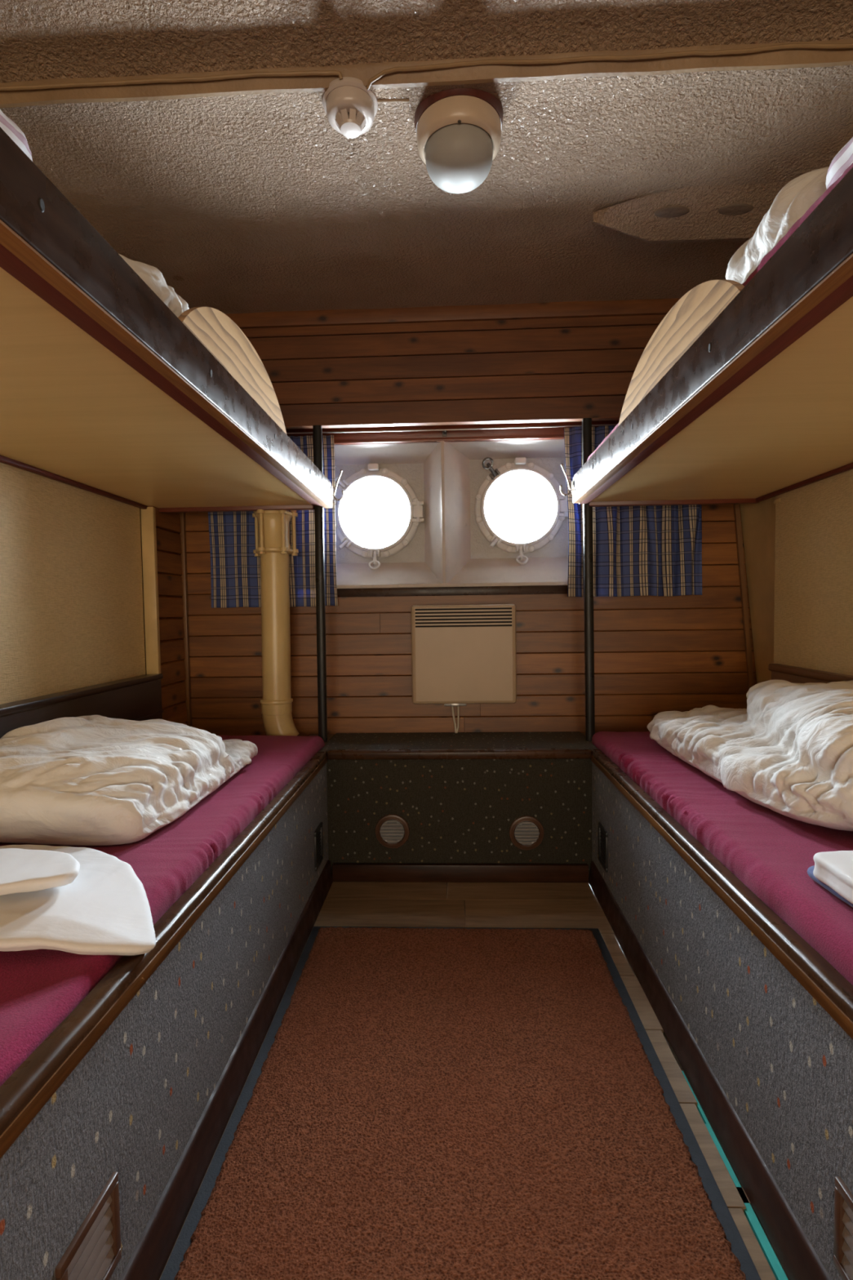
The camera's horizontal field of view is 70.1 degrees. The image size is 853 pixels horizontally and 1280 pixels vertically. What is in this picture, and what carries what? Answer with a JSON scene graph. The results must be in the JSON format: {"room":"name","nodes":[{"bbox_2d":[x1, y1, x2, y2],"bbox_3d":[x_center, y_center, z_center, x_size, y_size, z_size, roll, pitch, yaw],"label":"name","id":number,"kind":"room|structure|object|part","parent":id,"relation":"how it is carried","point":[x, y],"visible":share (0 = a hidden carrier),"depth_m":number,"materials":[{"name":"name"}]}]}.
{"room":"ship cabin","nodes":[
{"label":"ship cabin","id":0,"kind":"room"},
{"bbox_2d":[0,462,186,725],"bbox_3d":[-1.055,-0.091,-0.305,0.080,2.000,5.215,-1,3,2],"label":"wall","id":1,"kind":"structure","parent":0,"point":[72,617],"depth_m":1.69,"materials":[{"name":"beige plastic"}]},
{"bbox_2d":[0,673,163,740],"bbox_3d":[-0.970,0.291,1.128,0.053,0.260,1.946,-1,3,2],"label":"trim","id":2,"kind":"structure","parent":1,"relation":"attached to","point":[138,697],"depth_m":1.71,"materials":[{"name":"brown wood"}]},
{"bbox_2d":[139,506,160,679],"bbox_3d":[-0.952,-0.156,2.065,0.072,0.585,0.028,-1,3,2],"label":"trim","id":3,"kind":"structure","parent":1,"relation":"attached to","point":[148,516],"depth_m":2.06,"materials":[{"name":"beige paint"}]},
{"bbox_2d":[0,0,852,313],"bbox_3d":[0.052,-1.073,-0.254,2.350,0.134,5.402,-1,3,2],"label":"ceiling","id":4,"kind":"structure","parent":0,"point":[242,195],"depth_m":1.30,"materials":[{"name":"paint"}]},
{"bbox_2d":[0,70,342,90],"bbox_3d":[-0.578,-1.077,1.179,0.836,0.020,0.010,-1,3,2],"label":"cable","id":5,"kind":"object","parent":4,"relation":"attached to","point":[312,73],"visible":1,"depth_m":1.17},
{"bbox_2d":[322,76,377,137],"bbox_3d":[-0.153,-1.052,1.221,0.111,0.060,0.111,-1,3,2],"label":"smoke detector","id":6,"kind":"object","parent":4,"relation":"attached to","point":[350,108],"visible":1,"depth_m":1.20,"materials":[{"name":"white plastic"}]},
{"bbox_2d":[377,98,408,102],"bbox_3d":[-0.067,-1.081,1.218,0.064,0.007,0.006,-1,3,-1],"label":"cable","id":7,"kind":"object","parent":4,"relation":"attached to","point":[379,100],"visible":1,"depth_m":1.22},
{"bbox_2d":[414,88,502,193],"bbox_3d":[0.068,-1.028,1.279,0.186,0.132,0.186,-1,3,2],"label":"ceiling lamp","id":8,"kind":"object","parent":4,"relation":"attached to","point":[458,131],"visible":1,"depth_m":1.23,"materials":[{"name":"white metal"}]},
{"bbox_3d":[0.068,-1.082,1.277,0.186,0.024,0.186,-1,3,2],"label":"plate","id":9,"kind":"part","parent":8,"relation":"part of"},
{"bbox_2d":[366,43,852,89],"bbox_3d":[0.468,-1.089,1.145,1.173,0.028,0.027,-1,3,2],"label":"cable","id":10,"kind":"object","parent":4,"relation":"attached to","point":[791,46],"visible":1,"depth_m":1.14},
{"bbox_2d":[593,181,804,244],"bbox_3d":[0.766,-1.096,1.571,0.672,0.050,0.186,-1,3,2],"label":"ceiling panel","id":11,"kind":"object","parent":4,"relation":"attached to","point":[695,213],"visible":0.66,"depth_m":1.55,"materials":[{"name":"paint"}]},
{"bbox_2d":[224,297,680,429],"bbox_3d":[0.074,-0.943,2.069,2.060,0.405,0.045,-1,3,2],"label":"wall","id":12,"kind":"structure","parent":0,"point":[569,361],"depth_m":2.06,"materials":[{"name":"brown wood"}]},
{"bbox_2d":[168,420,757,736],"bbox_3d":[0.119,-0.232,2.361,2.450,2.000,0.256,-1,3,2],"label":"wall","id":13,"kind":"structure","parent":0,"point":[654,655],"depth_m":2.25,"materials":[{"name":"brown wood"}]},
{"bbox_2d":[179,512,191,725],"bbox_3d":[-0.907,-0.189,2.281,0.016,1.090,0.018,-1,3,2],"label":"trim","id":14,"kind":"structure","parent":13,"relation":"attached to","point":[183,534],"depth_m":2.28,"materials":[{"name":"brown wood"}]},
{"bbox_2d":[252,509,299,735],"bbox_3d":[-0.528,-0.170,2.164,0.148,1.129,0.147,-2,3,-25],"label":"drain pipe","id":15,"kind":"object","parent":13,"relation":"attached to","point":[272,527],"visible":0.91,"depth_m":2.13,"materials":[{"name":"beige metal"}]},
{"bbox_2d":[334,463,425,569],"bbox_3d":[-0.198,-0.487,2.431,0.408,0.429,0.257,-1,3,2],"label":"window","id":16,"kind":"structure","parent":13,"relation":"in","point":[408,478],"depth_m":2.38,"materials":[{"name":"white paint"}]},
{"bbox_2d":[333,439,568,588],"bbox_3d":[0.086,-0.467,2.303,1.135,0.538,0.157,-1,3,2],"label":"window frame","id":17,"kind":"structure","parent":13,"relation":"attached to","point":[448,562],"depth_m":2.30,"materials":[{"name":"white paint"}]},
{"bbox_2d":[286,423,617,436],"bbox_3d":[0.081,-0.753,2.189,1.900,0.026,0.048,-1,3,2],"label":"curtain rod","id":18,"kind":"object","parent":13,"relation":"attached to","point":[444,430],"visible":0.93,"depth_m":2.17,"materials":[{"name":"metal"}]},
{"bbox_2d":[208,435,337,608],"bbox_3d":[-0.571,-0.433,2.240,0.478,0.625,0.024,-1,3,2],"label":"curtain","id":19,"kind":"object","parent":18,"relation":"hanging from","point":[235,570],"visible":0.45,"depth_m":2.25,"materials":[{"name":"blue fabric"}]},
{"bbox_2d":[564,425,702,596],"bbox_3d":[0.741,-0.458,2.169,0.492,0.606,0.052,-1,3,2],"label":"curtain","id":20,"kind":"object","parent":18,"relation":"hanging from","point":[656,550],"visible":0.59,"depth_m":2.17,"materials":[{"name":"blue fabric"}]},
{"bbox_2d":[337,585,568,597],"bbox_3d":[0.090,-0.183,2.252,0.940,0.036,0.020,-1,3,2],"label":"sill","id":21,"kind":"structure","parent":13,"relation":"attached to","point":[537,589],"depth_m":2.24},
{"bbox_2d":[410,604,516,733],"bbox_3d":[0.137,0.109,2.230,0.380,0.475,0.060,-1,3,2],"label":"heater","id":22,"kind":"object","parent":13,"relation":"attached to","point":[462,655],"visible":1,"depth_m":2.20,"materials":[{"name":"beige metal"}]},
{"bbox_2d":[469,457,568,564],"bbox_3d":[0.364,-0.504,2.408,0.408,0.429,0.257,-1,3,2],"label":"window","id":23,"kind":"structure","parent":13,"relation":"in","point":[548,474],"depth_m":2.35,"materials":[{"name":"white paint"}]},
{"bbox_2d":[733,503,754,689],"bbox_3d":[1.156,-0.094,2.203,0.093,0.850,0.012,-1,3,2],"label":"trim","id":24,"kind":"structure","parent":13,"relation":"attached to","point":[736,506],"depth_m":2.20,"materials":[{"name":"brown wood"}]},
{"bbox_2d":[159,880,790,1279],"bbox_3d":[0.004,0.913,-0.052,2.070,0.060,4.710,-1,3,2],"label":"floor","id":25,"kind":"structure","parent":0,"point":[346,904],"depth_m":1.75,"materials":[{"name":"brown wood"}]},
{"bbox_2d":[0,733,334,1279],"bbox_3d":[-0.655,0.617,1.226,0.631,0.432,2.135,-1,3,2],"label":"bunk","id":26,"kind":"object","parent":25,"relation":"on","point":[112,1129],"visible":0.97,"depth_m":0.84,"materials":[{"name":"grey fabric"}]},
{"bbox_2d":[54,1171,121,1279],"bbox_3d":[-0.376,0.694,0.679,0.010,0.108,0.109,-1,3,2],"label":"vent grille","id":27,"kind":"object","parent":26,"relation":"attached to","point":[91,1250],"depth_m":0.69,"materials":[{"name":"wood"}]},
{"bbox_2d":[0,734,324,1086],"bbox_3d":[-0.661,0.400,1.144,0.546,0.061,1.952,-1,3,2],"label":"mattress","id":28,"kind":"object","parent":26,"relation":"on","point":[39,988],"visible":0.52,"depth_m":1.01,"materials":[{"name":"red fabric"}]},
{"bbox_2d":[0,844,155,955],"bbox_3d":[-0.592,0.382,0.890,0.476,0.066,0.298,-1,3,2],"label":"sheet","id":29,"kind":"object","parent":28,"relation":"on","point":[105,909],"visible":0.74,"depth_m":0.82,"materials":[{"name":"white fabric"}]},
{"bbox_2d":[0,848,79,895],"bbox_3d":[-0.677,0.344,0.864,0.364,0.035,0.222,-1,3,2],"label":"folded pillowcase","id":30,"kind":"object","parent":29,"relation":"on","point":[21,870],"visible":1,"depth_m":0.86,"materials":[{"name":"white fabric"}]},
{"bbox_2d":[0,717,253,845],"bbox_3d":[-0.701,0.268,1.423,0.452,0.178,0.725,-1,3,2],"label":"duvet","id":31,"kind":"object","parent":28,"relation":"on","point":[69,781],"visible":1,"depth_m":1.17,"materials":[{"name":"white fabric"}]},
{"bbox_2d":[0,127,343,742],"bbox_3d":[-0.656,-0.138,1.137,0.671,1.090,2.030,-1,3,2],"label":"bunk","id":32,"kind":"object","parent":26,"relation":"on","point":[105,391],"visible":0.94,"depth_m":1.07,"materials":[{"name":"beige wood"}]},
{"bbox_3d":[-0.707,-0.418,1.106,0.574,0.014,1.990,-1,3,2],"label":"board","id":33,"kind":"part","parent":32,"relation":"part of","materials":[{"name":"yellow wood"}]},
{"bbox_3d":[-0.382,-0.458,1.111,0.024,0.087,2.030,-1,3,2],"label":"rail","id":34,"kind":"part","parent":32,"relation":"part of","materials":[{"name":"grey metal"}]},
{"bbox_3d":[-0.368,-0.188,2.110,0.035,1.090,0.030,-1,3,2],"label":"post","id":35,"kind":"part","parent":32,"relation":"part of","materials":[{"name":"black metal"}]},
{"bbox_3d":[-0.695,-0.470,1.111,0.571,0.084,1.965,-1,3,2],"label":"mattress","id":36,"kind":"object","parent":32,"relation":"on","visible":0},
{"bbox_2d":[0,104,31,158],"bbox_3d":[-0.690,-0.591,0.736,0.350,0.198,0.251,-1,3,2],"label":"linens","id":37,"kind":"object","parent":36,"relation":"on","point":[7,125],"visible":0.08,"depth_m":0.77,"materials":[{"name":"white fabric"}]},
{"bbox_2d":[119,254,191,317],"bbox_3d":[-0.676,-0.643,1.329,0.428,0.247,0.621,-1,3,2],"label":"duvet","id":38,"kind":"object","parent":36,"relation":"on","point":[148,273],"visible":0.03,"depth_m":1.16,"materials":[{"name":"white fabric"}]},
{"bbox_3d":[-0.354,0.798,1.072,0.020,0.072,1.836,-1,3,2],"label":"skirting","id":39,"kind":"part","parent":26,"relation":"part of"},
{"bbox_2d":[314,822,323,871],"bbox_3d":[-0.329,0.626,1.845,0.010,0.117,0.093,-1,3,2],"label":"vent grille","id":40,"kind":"object","parent":26,"relation":"attached to","point":[318,844],"depth_m":1.84,"materials":[{"name":"brown wood"}]},
{"bbox_2d":[320,731,598,882],"bbox_3d":[0.110,0.564,2.120,0.907,0.432,0.320,-1,3,2],"label":"bench","id":41,"kind":"object","parent":25,"relation":"on","point":[402,806],"visible":0.99,"depth_m":1.98,"materials":[{"name":"fabric"}]},
{"bbox_2d":[374,813,409,848],"bbox_3d":[-0.112,0.626,1.986,0.114,0.114,0.010,-1,3,2],"label":"round vent","id":42,"kind":"object","parent":41,"relation":"attached to","point":[391,830],"depth_m":1.99,"materials":[{"name":"wood"}]},
{"bbox_3d":[0.108,0.368,2.122,0.907,0.033,0.298,-1,3,2],"label":"seat","id":43,"kind":"part","parent":41,"relation":"part of","materials":[{"name":"carpet"}]},
{"bbox_3d":[0.107,0.757,1.979,0.831,0.057,0.019,-1,3,2],"label":"skirting","id":44,"kind":"part","parent":41,"relation":"part of","materials":[{"name":"brown wood"}]},
{"bbox_2d":[509,815,544,849],"bbox_3d":[0.325,0.626,1.968,0.114,0.114,0.010,-1,3,2],"label":"round vent","id":45,"kind":"object","parent":41,"relation":"attached to","point":[526,832],"depth_m":1.97,"materials":[{"name":"wood"}]},
{"bbox_2d":[160,926,760,1279],"bbox_3d":[0.029,0.852,0.465,0.790,0.014,2.450,-1,3,2],"label":"rug","id":46,"kind":"object","parent":25,"relation":"on","point":[413,1103],"visible":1,"depth_m":1.01,"materials":[{"name":"red-brown carpet pile"},{"name":"black rubber"}]},
{"bbox_2d":[581,733,852,1279],"bbox_3d":[0.786,0.599,1.166,0.596,0.432,2.135,-1,3,2],"label":"bunk","id":47,"kind":"object","parent":25,"relation":"on","point":[758,1023],"visible":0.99,"depth_m":0.93,"materials":[{"name":"grey fabric"}]},
{"bbox_2d":[598,822,608,872],"bbox_3d":[0.527,0.615,1.810,0.010,0.117,0.093,-1,3,2],"label":"vent grille","id":48,"kind":"object","parent":47,"relation":"attached to","point":[602,828],"depth_m":1.81,"materials":[{"name":"brown wood"}]},
{"bbox_2d":[560,167,852,741],"bbox_3d":[0.740,-0.154,1.072,0.663,1.090,2.015,-1,3,2],"label":"bunk","id":49,"kind":"object","parent":47,"relation":"on","point":[740,393],"visible":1,"depth_m":1.13,"materials":[{"name":"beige wood"}]},
{"bbox_3d":[0.552,-0.199,2.072,0.040,1.090,0.030,-1,3,2],"label":"post","id":50,"kind":"part","parent":49,"relation":"part of","materials":[{"name":"metal"}]},
{"bbox_3d":[0.460,-0.457,1.049,0.024,0.087,1.975,-1,3,2],"label":"rail","id":51,"kind":"part","parent":49,"relation":"part of","materials":[{"name":"grey metal"}]},
{"bbox_2d":[586,162,852,460],"bbox_3d":[0.769,-0.503,1.037,0.566,0.138,1.940,-1,3,2],"label":"mattress","id":52,"kind":"object","parent":49,"relation":"on","point":[798,222],"visible":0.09,"depth_m":0.80,"materials":[{"name":"fabric"}]},
{"bbox_2d":[724,163,832,284],"bbox_3d":[0.782,-0.699,1.188,0.429,0.240,0.580,-1,3,2],"label":"duvet","id":53,"kind":"object","parent":52,"relation":"on","point":[775,222],"visible":0.19,"depth_m":1.04,"materials":[{"name":"white fabric"}]},
{"bbox_2d":[825,134,852,191],"bbox_3d":[0.757,-0.651,0.808,0.343,0.182,0.287,-1,3,2],"label":"linens","id":54,"kind":"object","parent":52,"relation":"on","point":[843,160],"visible":0.21,"depth_m":0.88,"materials":[{"name":"white fabric"}]},
{"bbox_3d":[0.781,-0.426,1.045,0.566,0.014,1.990,-1,3,2],"label":"board","id":55,"kind":"part","parent":49,"relation":"part of","materials":[{"name":"yellow wood"}]},
{"bbox_3d":[0.493,0.788,1.037,0.018,0.072,1.836,-1,3,2],"label":"skirting","id":56,"kind":"part","parent":47,"relation":"part of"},
{"bbox_2d":[591,731,852,985],"bbox_3d":[0.785,0.378,1.096,0.531,0.062,1.975,-1,3,2],"label":"mattress","id":57,"kind":"object","parent":47,"relation":"on","point":[771,852],"visible":0.51,"depth_m":1.10,"materials":[{"name":"red fabric"}]},
{"bbox_2d":[648,679,852,830],"bbox_3d":[0.850,0.213,1.457,0.425,0.234,0.942,-1,3,2],"label":"duvet","id":58,"kind":"object","parent":57,"relation":"on","point":[788,751],"visible":1,"depth_m":1.26,"materials":[{"name":"white fabric"}]},
{"bbox_2d":[807,865,852,907],"bbox_3d":[0.728,0.356,0.788,0.318,0.017,0.312,-1,3,2],"label":"cloth","id":59,"kind":"object","parent":57,"relation":"on","point":[810,871],"visible":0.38,"depth_m":0.87,"materials":[{"name":"fabric"}]},
{"bbox_2d":[813,850,852,903],"bbox_3d":[0.713,0.336,0.765,0.302,0.037,0.313,-1,3,2],"label":"sheet","id":60,"kind":"object","parent":59,"relation":"on","point":[834,869],"visible":1,"depth_m":0.86,"materials":[{"name":"white fabric"}]},
{"bbox_2d":[833,1176,852,1279],"bbox_3d":[0.480,0.684,0.644,0.010,0.108,0.140,-1,3,2],"label":"vent grille","id":61,"kind":"object","parent":47,"relation":"attached to","point":[842,1186],"depth_m":0.70,"materials":[{"name":"wood"}]},
{"bbox_2d":[681,1071,788,1279],"bbox_3d":[0.439,0.861,0.539,0.052,0.017,2.830,-1,3,2],"label":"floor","id":62,"kind":"structure","parent":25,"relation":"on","point":[775,1266],"depth_m":0.88,"materials":[{"name":"teal"}]},
{"bbox_2d":[773,468,852,675],"bbox_3d":[1.028,-0.110,-0.530,0.040,2.000,4.935,-1,3,2],"label":"wall","id":63,"kind":"structure","parent":0,"point":[813,618],"depth_m":1.71,"materials":[{"name":"beige plastic"}]},
{"bbox_2d":[739,496,780,684],"bbox_3d":[1.184,-0.243,2.050,0.190,1.200,0.300,-1,3,2],"label":"frame","id":64,"kind":"object","parent":63,"relation":"attached to","point":[758,520],"visible":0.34,"depth_m":2.10,"materials":[{"name":"beige paint"}]},
{"bbox_2d":[768,663,852,682],"bbox_3d":[1.065,0.259,1.006,0.031,0.280,1.870,-1,3,2],"label":"trim","id":65,"kind":"structure","parent":63,"relation":"attached to","point":[779,672],"depth_m":1.76,"materials":[{"name":"brown wood"}]}
]}

